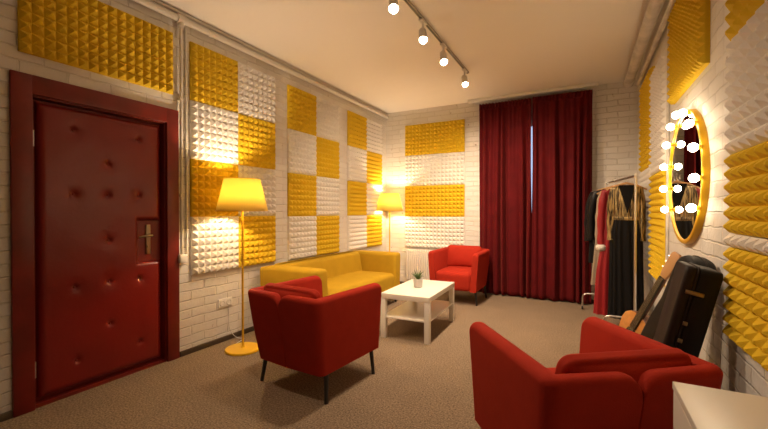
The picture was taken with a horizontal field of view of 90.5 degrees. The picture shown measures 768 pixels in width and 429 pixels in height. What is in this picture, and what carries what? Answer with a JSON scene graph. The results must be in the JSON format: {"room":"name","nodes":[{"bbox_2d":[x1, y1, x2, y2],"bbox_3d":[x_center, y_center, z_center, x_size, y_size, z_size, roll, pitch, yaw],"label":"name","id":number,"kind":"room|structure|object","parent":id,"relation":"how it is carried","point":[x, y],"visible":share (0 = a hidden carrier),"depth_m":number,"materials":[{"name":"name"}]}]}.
{"room":"backstage dressing room","nodes":[
{"label":"backstage dressing room","id":0,"kind":"room"},
{"bbox_2d":[0,0,385,413],"bbox_3d":[-1.771,-0.248,3.286,0.200,2.880,7.366,0,1,28],"label":"wall","id":1,"kind":"structure","parent":0,"point":[202,321],"depth_m":3.26,"materials":[{"name":"white brick"}]},
{"bbox_2d":[17,0,107,75],"bbox_3d":[-2.053,-1.227,2.471,0.052,0.498,0.478,0,1,28],"label":"tile","id":2,"kind":"structure","parent":1,"relation":"attached to","point":[74,33],"depth_m":2.47,"materials":[{"name":"yellow tile"}]},
{"bbox_2d":[9,69,179,417],"bbox_3d":[-2.037,0.171,2.748,0.215,2.052,1.044,0,1,28],"label":"door","id":3,"kind":"structure","parent":1,"relation":"in","point":[94,175],"depth_m":2.60,"materials":[{"name":"red leather"}]},
{"bbox_2d":[0,326,253,421],"bbox_3d":[-1.675,1.170,3.249,0.018,0.045,7.366,0,1,28],"label":"baseboard","id":4,"kind":"structure","parent":1,"relation":"attached to","point":[7,415],"depth_m":3.38,"materials":[{"name":"brown"}]},
{"bbox_2d":[108,5,172,93],"bbox_3d":[-1.829,-1.231,2.896,0.052,0.498,0.478,0,1,28],"label":"tile","id":5,"kind":"structure","parent":1,"relation":"attached to","point":[140,52],"depth_m":2.86,"materials":[{"name":"yellow tile"}]},
{"bbox_2d":[177,27,187,262],"bbox_3d":[-1.685,-0.577,3.175,0.048,1.960,0.065,0,1,28],"label":"pipe","id":6,"kind":"object","parent":1,"relation":"attached to","point":[183,258],"visible":1,"depth_m":3.16,"materials":[{"name":"beige"}]},
{"bbox_2d":[185,25,187,253],"bbox_3d":[-1.674,-0.632,3.226,0.016,1.930,0.016,0,1,28],"label":"cable conduit","id":7,"kind":"object","parent":1,"relation":"attached to","point":[186,163],"visible":0.88,"depth_m":3.22,"materials":[{"name":"beige plastic"}]},
{"bbox_2d":[189,100,237,164],"bbox_3d":[-1.528,-0.731,3.473,0.052,0.498,0.498,0,1,28],"label":"tile","id":8,"kind":"structure","parent":1,"relation":"attached to","point":[213,130],"depth_m":3.43,"materials":[{"name":"white tile"}]},
{"bbox_2d":[189,41,237,112],"bbox_3d":[-1.528,-1.231,3.468,0.052,0.498,0.498,0,1,28],"label":"tile","id":9,"kind":"structure","parent":1,"relation":"attached to","point":[213,76],"depth_m":3.42,"materials":[{"name":"yellow tile"}]},
{"bbox_2d":[190,159,237,216],"bbox_3d":[-1.528,-0.231,3.478,0.052,0.498,0.498,0,1,28],"label":"tile","id":10,"kind":"structure","parent":1,"relation":"attached to","point":[206,177],"depth_m":3.38,"materials":[{"name":"yellow tile"}]},
{"bbox_2d":[190,216,238,274],"bbox_3d":[-1.528,0.269,3.483,0.052,0.498,0.498,0,1,28],"label":"tile","id":11,"kind":"structure","parent":1,"relation":"attached to","point":[214,241],"depth_m":3.44,"materials":[{"name":"white tile"}]},
{"bbox_2d":[218,297,231,307],"bbox_3d":[-1.495,0.829,3.588,0.017,0.080,0.156,0,1,28],"label":"wall socket","id":12,"kind":"object","parent":1,"relation":"attached to","point":[224,302],"visible":1,"depth_m":3.58,"materials":[{"name":"white plastic"}]},
{"bbox_2d":[238,62,274,122],"bbox_3d":[-1.294,-1.235,3.910,0.052,0.498,0.498,0,1,28],"label":"tile","id":13,"kind":"structure","parent":1,"relation":"attached to","point":[256,88],"depth_m":3.87,"materials":[{"name":"white tile"}]},
{"bbox_2d":[238,216,275,266],"bbox_3d":[-1.294,0.265,3.925,0.052,0.498,0.498,0,1,28],"label":"tile","id":14,"kind":"structure","parent":1,"relation":"attached to","point":[259,231],"depth_m":3.93,"materials":[{"name":"yellow tile"}]},
{"bbox_2d":[238,165,275,215],"bbox_3d":[-1.294,-0.235,3.920,0.052,0.498,0.498,0,1,28],"label":"tile","id":15,"kind":"structure","parent":1,"relation":"attached to","point":[267,177],"depth_m":3.98,"materials":[{"name":"white tile"}]},
{"bbox_2d":[238,113,275,169],"bbox_3d":[-1.294,-0.735,3.915,0.052,0.498,0.498,0,1,28],"label":"tile","id":16,"kind":"structure","parent":1,"relation":"attached to","point":[256,137],"depth_m":3.87,"materials":[{"name":"yellow tile"}]},
{"bbox_2d":[132,0,388,118],"bbox_3d":[-1.652,-1.615,3.199,0.074,0.125,7.346,0,1,28],"label":"pipe","id":17,"kind":"object","parent":1,"relation":"attached to","point":[179,17],"visible":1,"depth_m":3.68,"materials":[{"name":"beige"}]},
{"bbox_2d":[287,216,316,259],"bbox_3d":[-0.963,0.271,4.554,0.052,0.498,0.498,0,1,28],"label":"tile","id":18,"kind":"structure","parent":1,"relation":"attached to","point":[301,230],"depth_m":4.51,"materials":[{"name":"white tile"}]},
{"bbox_2d":[287,173,316,215],"bbox_3d":[-0.963,-0.229,4.549,0.052,0.498,0.498,0,1,28],"label":"tile","id":19,"kind":"structure","parent":1,"relation":"attached to","point":[301,189],"depth_m":4.50,"materials":[{"name":"yellow tile"}]},
{"bbox_2d":[287,129,316,175],"bbox_3d":[-0.963,-0.729,4.544,0.052,0.498,0.498,0,1,28],"label":"tile","id":20,"kind":"structure","parent":1,"relation":"attached to","point":[301,147],"depth_m":4.50,"materials":[{"name":"white tile"}]},
{"bbox_2d":[287,84,316,135],"bbox_3d":[-0.963,-1.229,4.539,0.052,0.498,0.498,0,1,28],"label":"tile","id":21,"kind":"structure","parent":1,"relation":"attached to","point":[301,105],"depth_m":4.49,"materials":[{"name":"yellow tile"}]},
{"bbox_2d":[316,216,339,255],"bbox_3d":[-0.730,0.266,4.996,0.052,0.498,0.498,0,1,28],"label":"tile","id":22,"kind":"structure","parent":1,"relation":"attached to","point":[328,227],"depth_m":4.96,"materials":[{"name":"yellow tile"}]},
{"bbox_2d":[316,176,339,215],"bbox_3d":[-0.730,-0.234,4.991,0.052,0.498,0.498,0,1,28],"label":"tile","id":23,"kind":"structure","parent":1,"relation":"attached to","point":[327,190],"depth_m":4.96,"materials":[{"name":"white tile"}]},
{"bbox_2d":[316,136,339,178],"bbox_3d":[-0.730,-0.734,4.987,0.052,0.498,0.498,0,1,28],"label":"tile","id":24,"kind":"structure","parent":1,"relation":"attached to","point":[327,155],"depth_m":4.95,"materials":[{"name":"yellow tile"}]},
{"bbox_2d":[316,96,339,141],"bbox_3d":[-0.730,-1.234,4.982,0.052,0.498,0.498,0,1,28],"label":"tile","id":25,"kind":"structure","parent":1,"relation":"attached to","point":[327,115],"depth_m":4.95,"materials":[{"name":"white tile"}]},
{"bbox_2d":[347,215,366,250],"bbox_3d":[-0.386,0.265,5.648,0.052,0.498,0.498,0,1,28],"label":"tile","id":26,"kind":"structure","parent":1,"relation":"attached to","point":[356,225],"depth_m":5.60,"materials":[{"name":"white tile"}]},
{"bbox_2d":[347,181,366,215],"bbox_3d":[-0.386,-0.235,5.643,0.052,0.498,0.498,0,1,28],"label":"tile","id":27,"kind":"structure","parent":1,"relation":"attached to","point":[356,191],"depth_m":5.59,"materials":[{"name":"yellow tile"}]},
{"bbox_2d":[347,146,366,182],"bbox_3d":[-0.386,-0.735,5.638,0.052,0.498,0.498,0,1,28],"label":"tile","id":28,"kind":"structure","parent":1,"relation":"attached to","point":[356,157],"depth_m":5.59,"materials":[{"name":"white tile"}]},
{"bbox_2d":[347,110,366,149],"bbox_3d":[-0.386,-1.235,5.634,0.052,0.498,0.498,0,1,28],"label":"tile","id":29,"kind":"structure","parent":1,"relation":"attached to","point":[356,124],"depth_m":5.59,"materials":[{"name":"yellow tile"}]},
{"bbox_2d":[366,215,381,247],"bbox_3d":[-0.153,0.261,6.090,0.052,0.498,0.498,0,1,28],"label":"tile","id":30,"kind":"structure","parent":1,"relation":"attached to","point":[374,222],"depth_m":6.05,"materials":[{"name":"yellow tile"}]},
{"bbox_2d":[366,183,381,214],"bbox_3d":[-0.153,-0.239,6.086,0.052,0.498,0.498,0,1,28],"label":"tile","id":31,"kind":"structure","parent":1,"relation":"attached to","point":[373,191],"depth_m":6.04,"materials":[{"name":"white tile"}]},
{"bbox_2d":[366,150,381,184],"bbox_3d":[-0.153,-0.739,6.081,0.052,0.498,0.498,0,1,28],"label":"tile","id":32,"kind":"structure","parent":1,"relation":"attached to","point":[374,160],"depth_m":6.05,"materials":[{"name":"yellow tile"}]},
{"bbox_2d":[366,118,381,154],"bbox_3d":[-0.153,-1.239,6.076,0.052,0.498,0.498,0,1,28],"label":"tile","id":33,"kind":"structure","parent":1,"relation":"attached to","point":[374,129],"depth_m":6.05,"materials":[{"name":"white tile"}]},
{"bbox_2d":[0,290,620,428],"bbox_3d":[-0.097,1.250,2.418,3.985,0.100,7.766,0,1,28],"label":"floor","id":34,"kind":"structure","parent":0,"point":[415,384],"depth_m":2.65,"materials":[{"name":"beige carpet"}]},
{"bbox_2d":[216,178,267,355],"bbox_3d":[-1.241,0.440,3.343,0.434,1.502,0.434,0,1,28],"label":"floor lamp","id":35,"kind":"object","parent":34,"relation":"on","point":[236,194],"visible":0.99,"depth_m":3.21,"materials":[{"name":"yellow fabric"}]},
{"bbox_2d":[248,275,381,403],"bbox_3d":[-0.492,0.837,2.779,0.683,0.724,0.741,0,1,33],"label":"armchair","id":36,"kind":"object","parent":34,"relation":"on","point":[297,328],"visible":1,"depth_m":2.51,"materials":[{"name":"red fabric"}]},
{"bbox_2d":[263,283,320,298],"bbox_3d":[-0.605,0.639,2.580,0.504,0.323,0.207,0,1,33],"label":"cushion","id":37,"kind":"object","parent":36,"relation":"on","point":[279,290],"depth_m":2.50,"materials":[{"name":"red fabric"}]},
{"bbox_2d":[260,250,399,301],"bbox_3d":[-0.522,0.848,4.531,0.758,0.665,1.840,0,1,28],"label":"sofa","id":38,"kind":"object","parent":34,"relation":"on","point":[342,271],"visible":0.55,"depth_m":4.60,"materials":[{"name":"yellow fabric"}]},
{"bbox_2d":[376,193,402,251],"bbox_3d":[0.091,0.414,6.106,0.434,1.502,0.434,0,1,28],"label":"floor lamp","id":39,"kind":"object","parent":34,"relation":"on","point":[389,202],"visible":0.69,"depth_m":5.95,"materials":[{"name":"yellow fabric"}]},
{"bbox_2d":[403,249,431,279],"bbox_3d":[0.689,0.865,6.096,0.827,0.600,0.120,0,1,28],"label":"radiator","id":40,"kind":"object","parent":34,"relation":"on","point":[415,259],"visible":0.42,"depth_m":6.12,"materials":[{"name":"beige paint"}]},
{"bbox_2d":[381,279,454,344],"bbox_3d":[0.376,0.971,3.966,0.496,0.430,0.860,0,1,26],"label":"coffee table","id":41,"kind":"object","parent":34,"relation":"on","point":[420,305],"visible":0.91,"depth_m":3.75,"materials":[{"name":"beige paint"}]},
{"bbox_2d":[411,269,422,287],"bbox_3d":[0.356,0.662,3.954,0.128,0.188,0.144,0,1,-5],"label":"potted plant","id":42,"kind":"object","parent":41,"relation":"on","point":[418,280],"visible":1,"depth_m":3.93,"materials":[{"name":"grey ceramic"}]},
{"bbox_2d":[385,300,452,322],"bbox_3d":[0.376,0.983,3.966,0.484,0.015,0.848,0,1,26],"label":"shelf","id":43,"kind":"object","parent":41,"relation":"attached to","point":[409,310],"depth_m":3.83,"materials":[{"name":"beige paint"}]},
{"bbox_2d":[428,245,489,305],"bbox_3d":[1.059,0.813,5.298,0.683,0.724,0.741,0,1,28],"label":"armchair","id":44,"kind":"object","parent":34,"relation":"on","point":[466,266],"visible":0.92,"depth_m":5.13,"materials":[{"name":"red fabric"}]},
{"bbox_2d":[447,245,481,266],"bbox_3d":[1.154,0.611,5.502,0.504,0.323,0.207,0,1,28],"label":"cushion","id":45,"kind":"object","parent":44,"relation":"on","point":[457,255],"depth_m":5.44,"materials":[{"name":"red fabric"}]},
{"bbox_2d":[469,317,722,428],"bbox_3d":[0.813,0.849,1.614,0.691,0.724,0.715,0,1,-8],"label":"armchair","id":46,"kind":"object","parent":34,"relation":"on","point":[619,377],"visible":0.96,"depth_m":1.31,"materials":[{"name":"red fabric"}]},
{"bbox_2d":[555,348,690,382],"bbox_3d":[0.856,0.650,1.397,0.510,0.323,0.200,0,1,-8],"label":"cushion","id":47,"kind":"object","parent":46,"relation":"on","point":[637,364],"depth_m":1.32,"materials":[{"name":"red fabric"}]},
{"bbox_2d":[581,173,637,319],"bbox_3d":[2.475,0.394,4.142,0.394,1.580,1.167,0,1,17],"label":"clothes rack","id":48,"kind":"object","parent":34,"relation":"on","point":[635,175],"visible":0.52,"depth_m":3.60,"materials":[{"name":"silver metal"}]},
{"bbox_2d":[584,180,608,262],"bbox_3d":[2.582,0.083,4.383,0.502,0.957,0.122,0,1,20],"label":"coat","id":49,"kind":"object","parent":48,"relation":"hanging from","point":[591,245],"visible":0.16,"depth_m":4.43,"materials":[{"name":"black fabric"}]},
{"bbox_2d":[586,179,612,243],"bbox_3d":[2.524,-0.030,4.212,0.504,0.727,0.121,0,1,20],"label":"jacket","id":50,"kind":"object","parent":48,"relation":"hanging from","point":[591,211],"visible":0.26,"depth_m":4.25,"materials":[{"name":"black fabric"}]},
{"bbox_2d":[591,178,615,284],"bbox_3d":[2.461,0.186,4.063,0.448,1.157,0.115,0,1,20],"label":"robe","id":51,"kind":"object","parent":48,"relation":"hanging from","point":[596,252],"visible":0.12,"depth_m":4.11,"materials":[{"name":"brown fabric"}]},
{"bbox_2d":[593,177,618,315],"bbox_3d":[2.408,0.323,3.911,0.456,1.427,0.141,0,1,20],"label":"dress","id":52,"kind":"object","parent":48,"relation":"hanging from","point":[602,272],"visible":0.26,"depth_m":3.93,"materials":[{"name":"red fabric"}]},
{"bbox_2d":[606,175,646,318],"bbox_3d":[2.380,0.314,3.745,0.350,1.406,0.183,0,1,24],"label":"dress","id":53,"kind":"object","parent":48,"relation":"hanging from","point":[620,202],"visible":0.88,"depth_m":3.70,"materials":[{"name":"black fabric"}]},
{"bbox_2d":[619,252,680,333],"bbox_3d":[1.748,0.702,2.643,0.195,0.934,0.545,0,1,-6],"label":"acoustic guitar","id":54,"kind":"object","parent":34,"relation":"on","point":[635,321],"visible":0.37,"depth_m":2.55,"materials":[{"name":"brown wood"}]},
{"bbox_2d":[640,255,716,338],"bbox_3d":[1.502,0.702,2.090,0.212,0.993,0.530,0,1,-15],"label":"guitar case","id":55,"kind":"object","parent":34,"relation":"on","point":[649,330],"visible":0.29,"depth_m":2.05,"materials":[{"name":"black leather"}]},
{"bbox_2d":[653,261,723,357],"bbox_3d":[1.349,0.712,1.802,0.351,0.975,0.313,0,1,28],"label":"guitar case","id":56,"kind":"object","parent":34,"relation":"on","point":[693,291],"visible":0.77,"depth_m":1.68,"materials":[{"name":"black leather"}]},
{"bbox_2d":[672,381,767,428],"bbox_3d":[0.734,0.861,0.588,0.290,0.715,1.100,0,1,28],"label":"base cabinet","id":57,"kind":"object","parent":34,"relation":"on","point":[694,406],"visible":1,"depth_m":0.99,"materials":[{"name":"beige paint"}]},
{"bbox_2d":[159,0,669,112],"bbox_3d":[-0.097,-1.729,2.389,3.985,0.100,7.766,0,1,28],"label":"ceiling","id":58,"kind":"structure","parent":0,"point":[374,55],"depth_m":3.70,"materials":[{"name":"white paint"}]},
{"bbox_2d":[404,0,468,73],"bbox_3d":[0.022,-1.671,2.685,0.028,0.022,4.200,0,1,28],"label":"track","id":59,"kind":"object","parent":58,"relation":"attached to","point":[408,2],"visible":0.9,"depth_m":3.50,"materials":[{"name":"beige metal"}]},
{"bbox_2d":[388,0,398,13],"bbox_3d":[0.072,-1.562,2.770,0.081,0.203,0.127,0,1,8],"label":"light","id":60,"kind":"object","parent":59,"relation":"attached to","point":[393,8],"visible":1,"depth_m":2.75,"materials":[{"name":"beige glass"}]},
{"bbox_2d":[419,18,427,43],"bbox_3d":[0.338,-1.567,3.274,0.081,0.203,0.127,0,1,8],"label":"light","id":61,"kind":"object","parent":59,"relation":"attached to","point":[423,39],"visible":1,"depth_m":3.26,"materials":[{"name":"beige"}]},
{"bbox_2d":[440,43,447,65],"bbox_3d":[0.590,-1.571,3.752,0.081,0.203,0.127,0,1,8],"label":"light","id":62,"kind":"object","parent":59,"relation":"attached to","point":[443,57],"visible":1,"depth_m":3.73,"materials":[{"name":"beige"}]},
{"bbox_2d":[461,68,468,86],"bbox_3d":[0.939,-1.577,4.415,0.081,0.203,0.127,0,1,8],"label":"light","id":63,"kind":"object","parent":59,"relation":"attached to","point":[465,83],"visible":1,"depth_m":4.40,"materials":[{"name":"beige"}]},
{"bbox_2d":[468,82,598,103],"bbox_3d":[2.014,-1.684,5.305,1.700,0.043,0.080,0,1,28],"label":"track","id":64,"kind":"object","parent":58,"relation":"attached to","point":[594,84],"visible":1,"depth_m":5.23,"materials":[{"name":"white plastic"}]},
{"bbox_2d":[479,98,531,297],"bbox_3d":[1.736,-0.233,5.471,0.741,2.783,0.136,0,1,28],"label":"curtain","id":65,"kind":"object","parent":64,"relation":"hanging from","point":[504,127],"visible":0.97,"depth_m":5.44,"materials":[{"name":"red fabric"}]},
{"bbox_2d":[531,89,592,303],"bbox_3d":[2.367,-0.229,5.102,0.741,2.783,0.142,0,1,28],"label":"curtain","id":66,"kind":"object","parent":64,"relation":"hanging from","point":[561,270],"visible":0.98,"depth_m":5.08,"materials":[{"name":"red fabric"}]},
{"bbox_2d":[623,0,664,87],"bbox_3d":[1.305,-1.583,1.473,0.112,0.176,7.050,0,1,28],"label":"duct pipe","id":67,"kind":"object","parent":58,"relation":"attached to","point":[654,7],"visible":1,"depth_m":3.31,"materials":[{"name":"white metal"}]},
{"bbox_2d":[386,80,637,299],"bbox_3d":[1.667,-0.272,5.750,3.985,2.880,0.200,0,1,28],"label":"wall","id":68,"kind":"structure","parent":0,"point":[614,106],"depth_m":5.77,"materials":[{"name":"white brick"}]},
{"bbox_2d":[405,217,433,247],"bbox_3d":[0.568,0.284,6.192,0.498,0.498,0.052,0,1,28],"label":"tile","id":69,"kind":"structure","parent":68,"relation":"attached to","point":[419,231],"depth_m":6.17,"materials":[{"name":"white tile"}]},
{"bbox_2d":[405,185,433,216],"bbox_3d":[0.568,-0.216,6.188,0.498,0.498,0.052,0,1,28],"label":"tile","id":70,"kind":"structure","parent":68,"relation":"attached to","point":[419,200],"depth_m":6.17,"materials":[{"name":"yellow tile"}]},
{"bbox_2d":[405,154,433,185],"bbox_3d":[0.568,-0.716,6.183,0.498,0.498,0.052,0,1,28],"label":"tile","id":71,"kind":"structure","parent":68,"relation":"attached to","point":[419,169],"depth_m":6.17,"materials":[{"name":"white tile"}]},
{"bbox_2d":[405,123,433,155],"bbox_3d":[0.568,-1.216,6.178,0.498,0.498,0.052,0,1,28],"label":"tile","id":72,"kind":"structure","parent":68,"relation":"attached to","point":[419,138],"depth_m":6.16,"materials":[{"name":"yellow tile"}]},
{"bbox_2d":[434,217,464,247],"bbox_3d":[1.010,0.286,5.959,0.498,0.498,0.052,0,1,28],"label":"tile","id":73,"kind":"structure","parent":68,"relation":"attached to","point":[448,231],"depth_m":5.95,"materials":[{"name":"white tile"}]},
{"bbox_2d":[434,184,464,216],"bbox_3d":[1.010,-0.214,5.955,0.498,0.498,0.052,0,1,28],"label":"tile","id":74,"kind":"structure","parent":68,"relation":"attached to","point":[449,200],"depth_m":5.94,"materials":[{"name":"yellow tile"}]},
{"bbox_2d":[434,152,464,184],"bbox_3d":[1.010,-0.714,5.950,0.498,0.498,0.052,0,1,28],"label":"tile","id":75,"kind":"structure","parent":68,"relation":"attached to","point":[449,168],"depth_m":5.93,"materials":[{"name":"white tile"}]},
{"bbox_2d":[434,119,464,153],"bbox_3d":[1.010,-1.214,5.945,0.498,0.498,0.052,0,1,28],"label":"tile","id":76,"kind":"structure","parent":68,"relation":"attached to","point":[449,136],"depth_m":5.93,"materials":[{"name":"yellow tile"}]},
{"bbox_2d":[531,122,532,199],"bbox_3d":[2.151,-0.454,5.493,1.080,1.750,0.060,0,1,28],"label":"window","id":77,"kind":"structure","parent":68,"relation":"in","point":[531,122],"depth_m":5.50,"materials":[{"name":"glass"}]},
{"bbox_2d":[637,0,767,396],"bbox_3d":[1.577,-0.231,1.521,0.200,2.880,7.366,0,1,28],"label":"wall","id":78,"kind":"structure","parent":0,"point":[706,94],"depth_m":1.92,"materials":[{"name":"white brick"}]},
{"bbox_2d":[638,167,651,213],"bbox_3d":[2.728,-0.239,3.974,0.052,0.468,0.778,0,1,28],"label":"tile","id":79,"kind":"structure","parent":78,"relation":"attached to","point":[644,180],"depth_m":3.83,"materials":[{"name":"white tile"}]},
{"bbox_2d":[638,118,651,171],"bbox_3d":[2.728,-0.709,3.969,0.052,0.468,0.778,0,1,28],"label":"tile","id":80,"kind":"structure","parent":78,"relation":"attached to","point":[644,144],"depth_m":3.92,"materials":[{"name":"yellow tile"}]},
{"bbox_2d":[643,214,650,261],"bbox_3d":[2.728,0.231,3.978,0.052,0.468,0.778,0,1,28],"label":"tile","id":81,"kind":"structure","parent":78,"relation":"attached to","point":[646,243],"depth_m":3.76,"materials":[{"name":"white tile"}]},
{"bbox_2d":[639,66,654,129],"bbox_3d":[2.728,-1.179,3.965,0.052,0.468,0.778,0,1,28],"label":"tile","id":82,"kind":"structure","parent":78,"relation":"attached to","point":[644,101],"depth_m":3.91,"materials":[{"name":"yellow tile"}]},
{"bbox_2d":[636,0,675,84],"bbox_3d":[1.345,-1.489,1.368,0.042,0.042,6.900,0,1,28],"label":"pipe","id":83,"kind":"object","parent":78,"relation":"attached to","point":[664,21],"visible":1,"depth_m":3.25,"materials":[{"name":"white metal"}]},
{"bbox_2d":[648,225,665,286],"bbox_3d":[2.382,0.338,3.325,0.052,0.468,0.698,0,1,28],"label":"tile","id":84,"kind":"structure","parent":78,"relation":"attached to","point":[657,234],"depth_m":3.26,"materials":[{"name":"yellow tile"}]},
{"bbox_2d":[648,170,665,227],"bbox_3d":[2.382,-0.132,3.320,0.052,0.468,0.698,0,1,28],"label":"tile","id":85,"kind":"structure","parent":78,"relation":"attached to","point":[658,198],"depth_m":3.22,"materials":[{"name":"yellow tile"}]},
{"bbox_2d":[649,109,666,174],"bbox_3d":[2.382,-0.602,3.316,0.052,0.468,0.698,0,1,28],"label":"tile","id":86,"kind":"structure","parent":78,"relation":"attached to","point":[658,128],"depth_m":3.21,"materials":[{"name":"white tile"}]},
{"bbox_2d":[649,49,666,124],"bbox_3d":[2.382,-1.072,3.311,0.052,0.468,0.698,0,1,28],"label":"tile","id":87,"kind":"structure","parent":78,"relation":"attached to","point":[658,97],"depth_m":3.19,"materials":[{"name":"white tile"}]},
{"bbox_2d":[665,26,669,286],"bbox_3d":[2.219,-0.160,2.980,0.022,2.610,0.022,0,1,28],"label":"conduit","id":88,"kind":"object","parent":78,"relation":"attached to","point":[668,52],"visible":0.38,"depth_m":2.97,"materials":[{"name":"white plastic"}]},
{"bbox_2d":[667,0,683,58],"bbox_3d":[2.021,-1.298,2.623,0.052,0.323,0.448,0,1,28],"label":"tile","id":89,"kind":"structure","parent":78,"relation":"attached to","point":[675,18],"depth_m":2.62,"materials":[{"name":"yellow tile"}]},
{"bbox_2d":[667,41,688,104],"bbox_3d":[2.021,-0.973,2.626,0.052,0.323,0.448,0,1,28],"label":"tile","id":90,"kind":"structure","parent":78,"relation":"attached to","point":[676,90],"depth_m":2.61,"materials":[{"name":"yellow tile"}]},
{"bbox_2d":[660,109,709,243],"bbox_3d":[1.891,-0.238,2.428,0.092,0.848,0.947,0,1,28],"label":"vanity mirror","id":91,"kind":"object","parent":78,"relation":"attached to","point":[688,187],"visible":1,"depth_m":2.32,"materials":[{"name":"orange paint"}]},
{"bbox_2d":[660,164,669,169],"bbox_3d":[2.077,-0.350,2.816,0.059,0.048,0.046,0,1,28],"label":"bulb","id":92,"kind":"object","parent":91,"relation":"attached to","point":[663,167],"depth_m":2.80,"materials":[{"name":"beige glass"}]},
{"bbox_2d":[660,186,669,191],"bbox_3d":[2.083,-0.189,2.830,0.059,0.048,0.046,0,1,28],"label":"bulb socket","id":93,"kind":"object","parent":91,"relation":"attached to","point":[663,188],"depth_m":2.82,"materials":[{"name":"beige"}]},
{"bbox_2d":[661,206,670,212],"bbox_3d":[2.057,-0.036,2.781,0.059,0.048,0.046,0,1,28],"label":"bulb socket","id":94,"kind":"object","parent":91,"relation":"attached to","point":[664,209],"depth_m":2.77,"materials":[{"name":"beige glass"}]},
{"bbox_2d":[662,142,672,148],"bbox_3d":[2.036,-0.497,2.737,0.059,0.048,0.047,0,1,28],"label":"bulb","id":95,"kind":"object","parent":91,"relation":"attached to","point":[665,145],"depth_m":2.72,"materials":[{"name":"beige glass"}]},
{"bbox_2d":[666,123,676,130],"bbox_3d":[1.967,-0.600,2.606,0.059,0.048,0.046,0,1,28],"label":"bulb","id":96,"kind":"object","parent":91,"relation":"attached to","point":[670,126],"depth_m":2.59,"materials":[{"name":"beige glass"}]},
{"bbox_2d":[672,111,678,118],"bbox_3d":[1.883,-0.639,2.445,0.059,0.048,0.046,0,1,28],"label":"bulb","id":97,"kind":"object","parent":91,"relation":"attached to","point":[675,114],"depth_m":2.44,"materials":[{"name":"beige glass"}]},
{"bbox_2d":[678,109,689,116],"bbox_3d":[1.797,-0.608,2.282,0.059,0.048,0.046,0,1,28],"label":"bulb","id":98,"kind":"object","parent":91,"relation":"attached to","point":[683,112],"depth_m":2.27,"materials":[{"name":"beige glass"}]},
{"bbox_2d":[684,119,696,127],"bbox_3d":[1.724,-0.513,2.146,0.059,0.048,0.046,0,1,28],"label":"bulb","id":99,"kind":"object","parent":91,"relation":"attached to","point":[688,123],"depth_m":2.13,"materials":[{"name":"beige glass"}]},
{"bbox_2d":[686,204,699,211],"bbox_3d":[1.692,-0.035,2.088,0.059,0.048,0.047,0,1,28],"label":"bulb socket","id":100,"kind":"object","parent":91,"relation":"attached to","point":[690,207],"depth_m":2.07,"materials":[{"name":"beige glass"}]},
{"bbox_2d":[688,143,701,151],"bbox_3d":[1.677,-0.363,2.057,0.059,0.048,0.046,0,1,28],"label":"bulb","id":101,"kind":"object","parent":91,"relation":"attached to","point":[692,147],"depth_m":2.04,"materials":[{"name":"beige glass"}]},
{"bbox_2d":[688,174,702,181],"bbox_3d":[1.666,-0.196,2.038,0.059,0.048,0.046,0,1,28],"label":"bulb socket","id":102,"kind":"object","parent":91,"relation":"attached to","point":[693,177],"depth_m":2.02,"materials":[{"name":"beige glass"}]},
{"bbox_2d":[680,1,710,86],"bbox_3d":[1.811,-0.969,2.228,0.052,0.323,0.448,0,1,28],"label":"tile","id":103,"kind":"structure","parent":78,"relation":"attached to","point":[695,57],"depth_m":2.11,"materials":[{"name":"yellow tile"}]},
{"bbox_2d":[681,0,710,34],"bbox_3d":[1.811,-1.294,2.225,0.052,0.323,0.448,0,1,28],"label":"tile","id":104,"kind":"structure","parent":78,"relation":"attached to","point":[690,7],"depth_m":2.27,"materials":[{"name":"yellow tile"}]},
{"bbox_2d":[722,247,767,370],"bbox_3d":[1.399,0.342,1.458,0.052,0.392,0.498,0,1,28],"label":"tile","id":105,"kind":"structure","parent":78,"relation":"attached to","point":[746,304],"depth_m":1.44,"materials":[{"name":"yellow tile"}]},
{"bbox_2d":[725,0,764,40],"bbox_3d":[1.399,-1.001,1.445,0.052,0.498,0.498,0,1,28],"label":"tile","id":106,"kind":"structure","parent":78,"relation":"attached to","point":[741,11],"depth_m":1.54,"materials":[{"name":"yellow tile"}]},
{"bbox_2d":[723,234,767,255],"bbox_3d":[1.399,0.114,1.456,0.052,0.056,0.498,0,1,28],"label":"tile","id":107,"kind":"object","parent":78,"relation":"attached to","point":[759,245],"depth_m":1.44,"materials":[{"name":"white"}]},
{"bbox_2d":[723,141,767,237],"bbox_3d":[1.399,-0.088,1.454,0.052,0.340,0.498,0,1,28],"label":"tile","id":108,"kind":"structure","parent":78,"relation":"attached to","point":[747,173],"depth_m":1.44,"materials":[{"name":"yellow tile"}]},
{"bbox_2d":[724,0,767,154],"bbox_3d":[1.399,-0.504,1.450,0.052,0.488,0.498,0,1,28],"label":"tile","id":109,"kind":"structure","parent":78,"relation":"attached to","point":[747,77],"depth_m":1.46,"materials":[{"name":"white tile"}]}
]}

